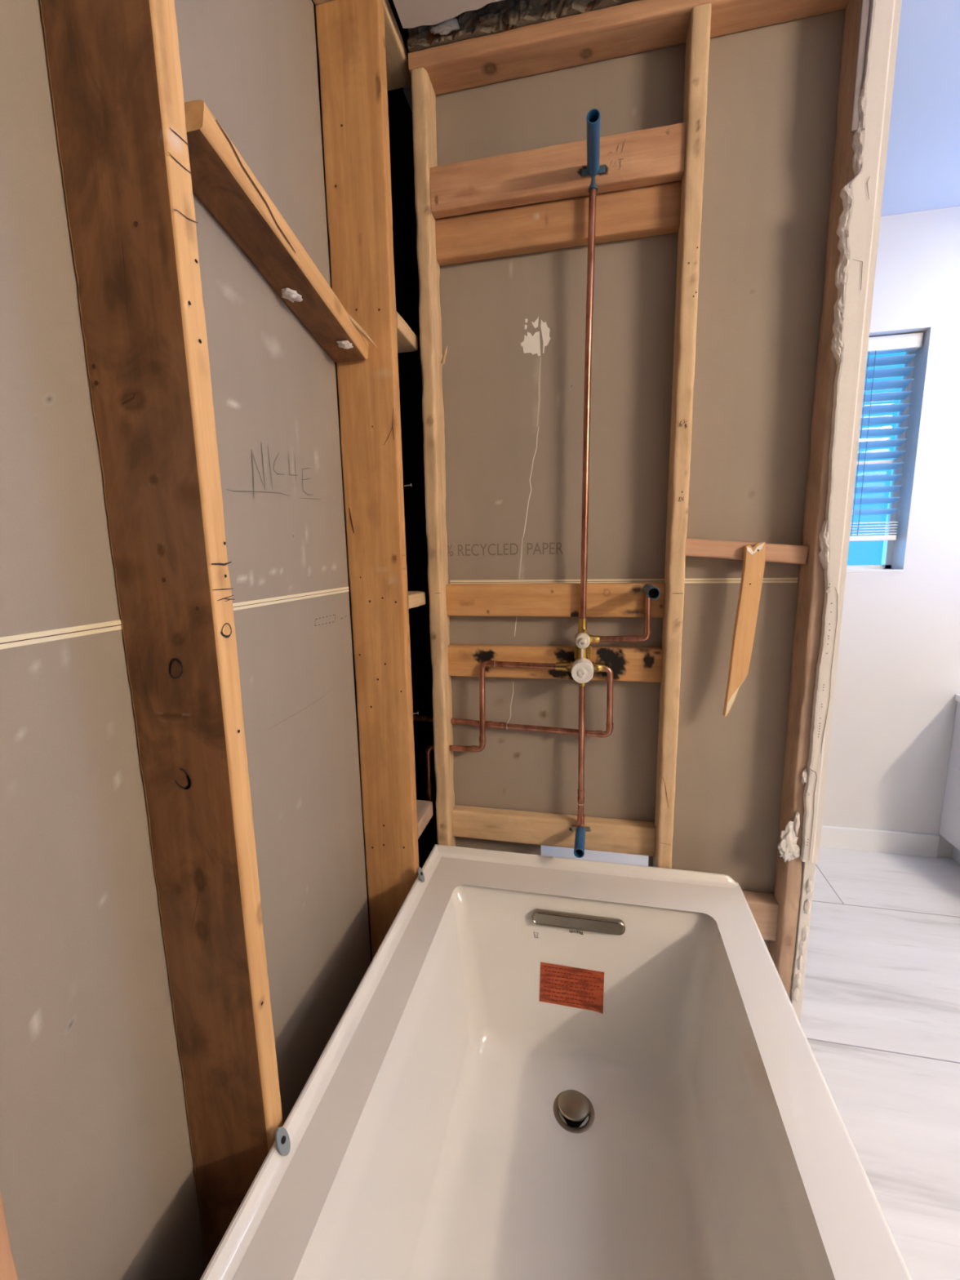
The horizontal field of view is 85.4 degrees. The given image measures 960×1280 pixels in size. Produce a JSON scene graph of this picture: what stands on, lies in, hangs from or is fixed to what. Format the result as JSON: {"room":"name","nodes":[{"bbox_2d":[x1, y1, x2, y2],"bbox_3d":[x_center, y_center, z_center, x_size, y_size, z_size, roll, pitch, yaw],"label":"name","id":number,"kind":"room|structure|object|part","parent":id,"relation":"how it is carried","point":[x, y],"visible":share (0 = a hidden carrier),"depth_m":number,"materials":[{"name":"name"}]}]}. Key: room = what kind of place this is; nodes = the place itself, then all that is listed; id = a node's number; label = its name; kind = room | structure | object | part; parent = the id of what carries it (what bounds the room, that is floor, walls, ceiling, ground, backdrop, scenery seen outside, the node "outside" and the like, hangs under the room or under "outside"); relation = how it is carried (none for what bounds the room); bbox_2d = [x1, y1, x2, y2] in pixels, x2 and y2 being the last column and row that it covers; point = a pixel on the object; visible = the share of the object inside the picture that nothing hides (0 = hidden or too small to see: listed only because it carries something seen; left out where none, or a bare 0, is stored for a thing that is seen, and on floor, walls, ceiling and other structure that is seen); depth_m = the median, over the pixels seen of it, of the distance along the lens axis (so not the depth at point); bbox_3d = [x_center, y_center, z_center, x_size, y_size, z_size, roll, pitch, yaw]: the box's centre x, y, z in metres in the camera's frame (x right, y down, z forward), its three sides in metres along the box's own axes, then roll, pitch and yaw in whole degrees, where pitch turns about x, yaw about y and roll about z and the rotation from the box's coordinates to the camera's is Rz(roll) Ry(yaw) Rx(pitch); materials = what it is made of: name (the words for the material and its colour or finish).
{"room":"building under construction","nodes":[
{"label":"building under construction","id":0,"kind":"room"},
{"bbox_2d":[0,0,370,1279],"bbox_3d":[-0.490,-0.018,0.564,0.014,2.410,1.505,1,10,12],"label":"wall","id":1,"kind":"structure","parent":0,"point":[98,1179],"depth_m":0.69,"materials":[{"name":"grey paint"}]},
{"bbox_2d":[311,0,437,962],"bbox_3d":[-0.594,-0.342,1.937,1.088,2.600,1.205,1,10,12],"label":"wall","id":2,"kind":"structure","parent":0,"point":[400,113],"depth_m":2.32,"materials":[{"name":"black"}]},
{"bbox_2d":[435,8,845,949],"bbox_3d":[0.365,-0.177,1.387,0.998,2.420,0.014,1,10,12],"label":"wall","id":3,"kind":"structure","parent":0,"point":[513,327],"depth_m":1.32,"materials":[{"name":"grey paint"}]},
{"bbox_2d":[392,0,959,216],"bbox_3d":[0.987,-1.157,-0.204,2.950,0.013,4.500,1,10,12],"label":"ceiling","id":4,"kind":"structure","parent":0,"point":[922,171],"depth_m":1.36,"materials":[{"name":"white paint"}]},
{"bbox_2d":[541,844,959,1279],"bbox_3d":[0.568,1.254,0.300,3.900,0.050,4.500,1,10,12],"label":"floor","id":5,"kind":"structure","parent":0,"point":[880,1022],"depth_m":1.41,"materials":[{"name":"tile"}]},
{"bbox_2d":[200,844,912,1279],"bbox_3d":[0.114,0.927,0.729,0.824,0.469,1.524,1,10,12],"label":"bathtub","id":6,"kind":"object","parent":5,"relation":"on","point":[698,1131],"visible":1,"depth_m":1.03,"materials":[{"name":"white ceramic"}]},
{"bbox_2d":[938,693,959,863],"bbox_3d":[2.306,0.607,1.718,1.017,0.691,0.564,1,10,12],"label":"vanity cabinet","id":7,"kind":"object","parent":5,"relation":"on","point":[949,828],"visible":1,"depth_m":2.05,"materials":[{"name":"white wood"}]},
{"bbox_3d":[1.821,0.544,1.835,0.002,0.007,0.515,1,10,12],"label":"rail","id":8,"kind":"part","parent":7,"relation":"part of","materials":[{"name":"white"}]},
{"bbox_2d":[954,693,959,702],"bbox_3d":[2.302,0.277,1.675,1.017,0.026,0.539,1,10,12],"label":"countertop","id":9,"kind":"structure","parent":7,"relation":"on","point":[957,698],"depth_m":2.03,"materials":[{"name":"white"}]},
{"bbox_3d":[-0.378,1.140,0.808,0.143,0.039,1.640,1,10,12],"label":"plate","id":10,"kind":"object","parent":5,"relation":"on","visible":0},
{"bbox_2d":[0,1191,18,1279],"bbox_3d":[-0.460,0.000,0.337,0.143,2.368,0.039,1,10,12],"label":"stud","id":11,"kind":"object","parent":10,"relation":"on","point":[8,1271],"visible":1,"depth_m":0.42,"materials":[{"name":"red wood"}]},
{"bbox_2d":[40,0,283,1266],"bbox_3d":[-0.388,-0.056,0.662,0.144,2.368,0.040,1,10,12],"label":"stud","id":12,"kind":"object","parent":10,"relation":"on","point":[114,67],"visible":0.94,"depth_m":0.63,"materials":[{"name":"brown wood"}]},
{"bbox_2d":[312,0,411,91],"bbox_3d":[-0.412,-1.242,0.457,0.143,0.039,1.735,1,10,12],"label":"plate","id":13,"kind":"object","parent":12,"relation":"on","point":[398,76],"visible":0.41,"depth_m":1.21,"materials":[{"name":"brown wood"}]},
{"bbox_2d":[315,0,418,959],"bbox_3d":[-0.244,-0.163,1.284,0.162,2.368,0.050,1,10,10],"label":"stud","id":14,"kind":"object","parent":10,"relation":"on","point":[351,33],"visible":0.92,"depth_m":1.22,"materials":[{"name":"orange wood"}]},
{"bbox_2d":[184,99,377,362],"bbox_3d":[-0.337,-0.672,0.936,0.107,0.157,0.512,1,10,12],"label":"board","id":15,"kind":"object","parent":14,"relation":"attached to","point":[222,180],"visible":0.92,"depth_m":0.85,"materials":[{"name":"brown wood"}]},
{"bbox_2d":[395,311,417,353],"bbox_3d":[-0.242,-0.751,1.281,0.138,0.038,0.144,1,10,12],"label":"block","id":16,"kind":"object","parent":14,"relation":"attached to","point":[407,340],"visible":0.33,"depth_m":1.28,"materials":[{"name":"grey wood"}]},
{"bbox_2d":[408,591,425,608],"bbox_3d":[-0.231,-0.106,1.383,0.138,0.038,0.133,1,10,12],"label":"block","id":17,"kind":"object","parent":14,"relation":"attached to","point":[415,598],"visible":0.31,"depth_m":1.37,"materials":[{"name":"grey wood"}]},
{"bbox_2d":[416,800,432,839],"bbox_3d":[-0.220,0.508,1.486,0.137,0.048,0.133,1,10,12],"label":"block","id":18,"kind":"object","parent":14,"relation":"attached to","point":[424,808],"visible":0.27,"depth_m":1.48,"materials":[{"name":"brown wood"}]},
{"bbox_3d":[0.364,1.004,1.539,0.973,0.039,0.083,1,10,12],"label":"plate","id":19,"kind":"object","parent":5,"relation":"on","visible":0},
{"bbox_2d":[410,67,455,846],"bbox_3d":[-0.098,-0.177,1.433,0.077,2.342,0.094,1,10,12],"label":"stud","id":20,"kind":"object","parent":19,"relation":"on","point":[423,95],"visible":0.83,"depth_m":1.35,"materials":[{"name":"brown wood"}]},
{"bbox_2d":[452,804,655,856],"bbox_3d":[0.205,0.552,1.517,0.579,0.086,0.043,1,10,12],"label":"board","id":21,"kind":"object","parent":20,"relation":"attached to","point":[552,829],"visible":0.95,"depth_m":1.50,"materials":[{"name":"brown wood"}]},
{"bbox_2d":[448,644,662,682],"bbox_3d":[0.197,0.061,1.438,0.579,0.090,0.036,1,10,12],"label":"board","id":22,"kind":"object","parent":20,"relation":"attached to","point":[627,664],"visible":0.84,"depth_m":1.42,"materials":[{"name":"orange wood"}]},
{"bbox_2d":[446,582,665,617],"bbox_3d":[0.193,-0.109,1.410,0.579,0.090,0.036,1,10,12],"label":"board","id":23,"kind":"object","parent":20,"relation":"attached to","point":[528,599],"visible":0.95,"depth_m":1.40,"materials":[{"name":"orange wood"}]},
{"bbox_2d":[430,122,685,218],"bbox_3d":[0.167,-1.085,1.210,0.579,0.097,0.038,1,10,12],"label":"board","id":24,"kind":"object","parent":20,"relation":"attached to","point":[653,156],"visible":0.95,"depth_m":1.20,"materials":[{"name":"brown wood"}]},
{"bbox_2d":[413,108,660,857],"bbox_3d":[0.044,-0.264,1.319,0.786,1.646,0.199,1,10,15],"label":"shower plumbing","id":25,"kind":"object","parent":24,"relation":"attached to","point":[582,669],"visible":0.98,"depth_m":1.35,"materials":[{"name":"orange metal"}]},
{"bbox_3d":[0.285,0.533,1.472,0.052,0.014,0.004,1,10,12],"label":"ear plate","id":26,"kind":"part","parent":25,"relation":"part of","materials":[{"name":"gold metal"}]},
{"bbox_3d":[0.256,-1.059,1.175,0.052,0.014,0.004,1,10,12],"label":"ear plate","id":27,"kind":"part","parent":25,"relation":"part of","materials":[{"name":"blue plastic"}]},
{"bbox_2d":[435,180,681,266],"bbox_3d":[0.177,-1.003,1.260,0.579,0.093,0.036,1,10,12],"label":"board","id":28,"kind":"object","parent":20,"relation":"attached to","point":[650,211],"visible":0.98,"depth_m":1.24,"materials":[{"name":"brown wood"}]},
{"bbox_2d":[408,0,849,95],"bbox_3d":[0.319,-1.343,1.147,0.975,0.038,0.085,1,10,12],"label":"plate","id":29,"kind":"object","parent":20,"relation":"on","point":[635,27],"visible":0.97,"depth_m":1.15,"materials":[{"name":"red wood"}]},
{"bbox_2d":[406,0,639,53],"bbox_3d":[0.298,-1.413,1.028,0.984,0.152,0.298,1,10,12],"label":"insulation","id":30,"kind":"object","parent":29,"relation":"on","point":[496,17],"visible":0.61,"depth_m":1.15,"materials":[{"name":"brown"}]},
{"bbox_2d":[653,3,711,868],"bbox_3d":[0.490,-0.167,1.310,0.040,2.342,0.086,1,10,12],"label":"stud","id":31,"kind":"object","parent":19,"relation":"on","point":[698,37],"visible":0.8,"depth_m":1.22,"materials":[{"name":"brown wood"}]},
{"bbox_2d":[685,537,808,564],"bbox_3d":[0.646,-0.219,1.281,0.277,0.068,0.050,1,10,12],"label":"board","id":32,"kind":"object","parent":31,"relation":"attached to","point":[726,549],"visible":0.93,"depth_m":1.26,"materials":[{"name":"brown wood"}]},
{"bbox_2d":[722,542,765,716],"bbox_3d":[0.647,-0.020,1.276,0.070,0.432,0.018,1,10,12],"label":"stick","id":33,"kind":"object","parent":32,"relation":"attached to","point":[753,562],"visible":1,"depth_m":1.26,"materials":[{"name":"brown wood"}]},
{"bbox_2d":[742,889,778,941],"bbox_3d":[0.665,0.751,1.445,0.276,0.111,0.053,1,10,12],"label":"block","id":34,"kind":"object","parent":31,"relation":"attached to","point":[764,907],"visible":0.23,"depth_m":1.40,"materials":[{"name":"brown wood"}]},
{"bbox_2d":[768,0,861,999],"bbox_3d":[0.799,-0.162,1.244,0.040,2.342,0.086,1,10,12],"label":"stud","id":35,"kind":"object","parent":19,"relation":"on","point":[811,593],"visible":0.73,"depth_m":1.22,"materials":[{"name":"brown wood"}]},
{"bbox_2d":[777,0,902,1022],"bbox_3d":[0.796,-0.160,1.236,0.092,2.420,0.102,1,10,12],"label":"drywall corner","id":36,"kind":"object","parent":35,"relation":"attached to","point":[859,225],"visible":1,"depth_m":1.12,"materials":[{"name":"white paint"}]},
{"bbox_3d":[0.830,-0.160,1.236,0.025,2.420,0.088,1,10,12],"label":"panel","id":37,"kind":"part","parent":36,"relation":"part of","materials":[{"name":"paint"}]},
{"bbox_2d":[822,205,959,857],"bbox_3d":[1.393,-0.318,2.114,3.100,2.420,0.120,1,10,12],"label":"wall","id":38,"kind":"structure","parent":0,"point":[897,683],"depth_m":2.03,"materials":[{"name":"white paint"}]},
{"bbox_2d":[819,825,939,857],"bbox_3d":[0.981,0.832,2.332,1.840,0.095,0.013,1,10,12],"label":"baseboard","id":39,"kind":"structure","parent":38,"relation":"attached to","point":[831,837],"depth_m":2.18,"materials":[{"name":"white wood"}]},
{"bbox_2d":[846,351,915,572],"bbox_3d":[1.350,-0.708,2.053,0.587,0.869,0.117,1,10,12],"label":"window","id":40,"kind":"structure","parent":38,"relation":"in","point":[887,552],"depth_m":2.04,"materials":[{"name":"white plastic"}]},
{"bbox_3d":[1.355,-0.281,2.112,0.587,0.007,0.092,1,10,12],"label":"sill","id":41,"kind":"part","parent":40,"relation":"part of","materials":[{"name":"white"}]},
{"bbox_2d":[848,332,923,541],"bbox_3d":[1.348,-0.763,2.040,0.575,0.745,0.048,1,10,12],"label":"window blind","id":42,"kind":"object","parent":40,"relation":"attached to","point":[911,342],"visible":0.35,"depth_m":1.99,"materials":[{"name":"white plastic"}]},
{"bbox_3d":[1.457,-0.743,1.996,0.002,0.675,0.002,1,10,12],"label":"ladder cord","id":43,"kind":"part","parent":42,"relation":"part of","materials":[{"name":"white fabric"}]},
{"bbox_3d":[1.479,-0.743,1.991,0.002,0.675,0.002,1,10,12],"label":"ladder cord","id":44,"kind":"part","parent":42,"relation":"part of","materials":[{"name":"white fabric"}]},
{"bbox_3d":[1.349,-0.406,2.102,0.559,0.020,0.046,1,10,12],"label":"rail","id":45,"kind":"part","parent":42,"relation":"part of","materials":[{"name":"white plastic"}]},
{"bbox_3d":[1.341,-1.106,1.982,0.575,0.050,0.045,1,10,12],"label":"head rail","id":46,"kind":"part","parent":42,"relation":"part of","materials":[{"name":"white plastic"}]}
]}

